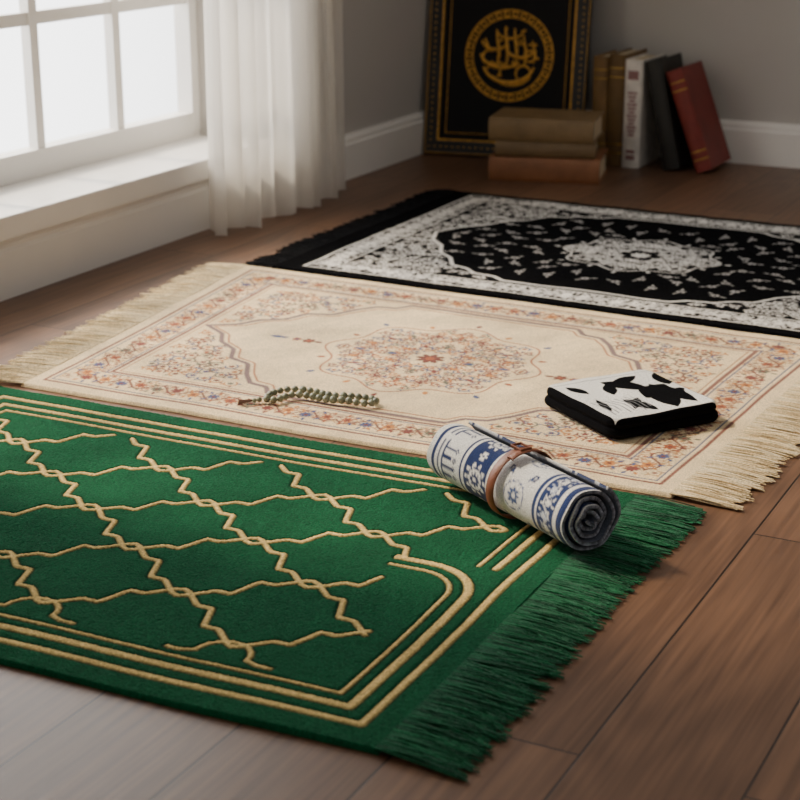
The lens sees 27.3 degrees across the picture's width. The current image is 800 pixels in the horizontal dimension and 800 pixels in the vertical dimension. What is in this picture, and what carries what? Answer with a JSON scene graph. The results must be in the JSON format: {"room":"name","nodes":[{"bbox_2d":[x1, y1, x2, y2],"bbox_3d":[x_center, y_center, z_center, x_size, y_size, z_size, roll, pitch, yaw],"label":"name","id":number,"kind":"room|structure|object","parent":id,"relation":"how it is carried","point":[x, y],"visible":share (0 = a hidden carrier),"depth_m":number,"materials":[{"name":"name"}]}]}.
{"room":"home prayer room","nodes":[
{"label":"home prayer room","id":0,"kind":"room"},
{"bbox_2d":[196,0,429,135],"bbox_3d":[-1.296,-1.091,1.754,0.210,2.500,6.396,9,21,26],"label":"wall","id":1,"kind":"structure","parent":0,"point":[385,42],"depth_m":4.15,"materials":[{"name":"paint"}]},
{"bbox_2d":[0,0,200,186],"bbox_3d":[-0.846,-1.132,2.826,0.042,1.608,1.648,9,21,26],"label":"window","id":2,"kind":"structure","parent":1,"relation":"in","point":[40,158],"depth_m":3.44,"materials":[{"name":"white paint"}]},
{"bbox_2d":[0,135,208,241],"bbox_3d":[-0.751,-0.338,3.028,0.195,0.042,1.720,9,21,26],"label":"windowsill","id":3,"kind":"object","parent":1,"relation":"attached to","point":[39,203],"visible":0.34,"depth_m":3.23,"materials":[{"name":"white paint"}]},
{"bbox_2d":[0,110,424,301],"bbox_3d":[-1.240,0.088,1.999,0.018,0.108,6.196,9,21,26],"label":"baseboard","id":4,"kind":"structure","parent":1,"relation":"attached to","point":[32,261],"depth_m":3.29,"materials":[{"name":"white paint"}]},
{"bbox_2d":[203,0,345,235],"bbox_3d":[-0.584,-1.187,2.731,0.087,2.057,2.350,9,21,26],"label":"curtain","id":5,"kind":"object","parent":1,"relation":"hanging from","point":[275,78],"visible":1,"depth_m":3.53,"materials":[{"name":"fabric"}]},
{"bbox_2d":[0,153,799,799],"bbox_3d":[0.985,0.488,1.050,5.414,0.050,6.396,9,21,26],"label":"floor","id":6,"kind":"structure","parent":0,"point":[690,690],"depth_m":1.60,"materials":[{"name":"brown wood"}]},
{"bbox_2d":[0,386,706,781],"bbox_3d":[-0.303,0.154,1.957,1.180,0.009,0.746,9,21,26],"label":"rug","id":7,"kind":"object","parent":6,"relation":"on","point":[334,594],"visible":0.94,"depth_m":1.83,"materials":[{"name":"fabric"}]},
{"bbox_2d":[427,421,620,549],"bbox_3d":[0.142,0.097,1.974,0.092,0.092,0.283,-12,22,-31],"label":"rug","id":8,"kind":"object","parent":7,"relation":"on","point":[581,512],"visible":1,"depth_m":1.93,"materials":[{"name":"white fabric"}]},
{"bbox_2d":[0,262,799,509],"bbox_3d":[0.045,-0.066,2.617,1.349,0.009,0.831,9,21,26],"label":"rug","id":9,"kind":"object","parent":6,"relation":"on","point":[216,336],"visible":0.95,"depth_m":2.58,"materials":[{"name":"beige fabric"}]},
{"bbox_2d":[238,386,379,406],"bbox_3d":[-0.131,-0.006,2.408,0.206,0.012,0.071,1,18,3],"label":"beads","id":10,"kind":"object","parent":9,"relation":"on","point":[318,395],"visible":1,"depth_m":2.40,"materials":[{"name":"green stone"}]},
{"bbox_2d":[544,370,717,438],"bbox_3d":[0.328,0.004,2.349,0.188,0.030,0.190,-9,21,-26],"label":"mat","id":11,"kind":"object","parent":9,"relation":"on","point":[624,405],"visible":1,"depth_m":2.31,"materials":[{"name":"fabric"}]},
{"bbox_2d":[423,0,592,156],"bbox_3d":[0.284,-0.954,4.291,0.428,0.635,0.123,6,19,16],"label":"framed artwork","id":12,"kind":"object","parent":6,"relation":"on","point":[485,57],"visible":0.86,"depth_m":4.31,"materials":[{"name":"black paint"}]},
{"bbox_2d":[245,189,799,338],"bbox_3d":[0.478,-0.285,3.276,1.371,0.009,0.860,9,21,26],"label":"rug","id":13,"kind":"object","parent":6,"relation":"on","point":[723,273],"visible":1,"depth_m":3.26,"materials":[{"name":"black fabric"}]},
{"bbox_2d":[488,107,607,184],"bbox_3d":[0.369,-0.632,4.094,0.278,0.150,0.205,4,19,12],"label":"book stack","id":14,"kind":"object","parent":6,"relation":"on","point":[532,144],"visible":1,"depth_m":4.02,"materials":[{"name":"paper"}]},
{"bbox_2d":[592,47,730,172],"bbox_3d":[0.670,-0.742,4.213,0.327,0.282,0.176,9,21,26],"label":"books","id":15,"kind":"object","parent":6,"relation":"on","point":[649,102],"visible":0.93,"depth_m":4.16,"materials":[{"name":"paper"}]},
{"bbox_2d":[586,0,799,124],"bbox_3d":[2.508,-1.576,3.209,5.164,2.500,0.200,9,21,26],"label":"wall","id":16,"kind":"structure","parent":0,"point":[748,51],"depth_m":4.22,"materials":[{"name":"paint"}]},
{"bbox_2d":[586,109,799,168],"bbox_3d":[2.466,-0.409,3.492,5.146,0.108,0.018,9,21,26],"label":"baseboard","id":17,"kind":"structure","parent":16,"relation":"attached to","point":[748,142],"depth_m":4.23,"materials":[{"name":"white paint"}]}
]}

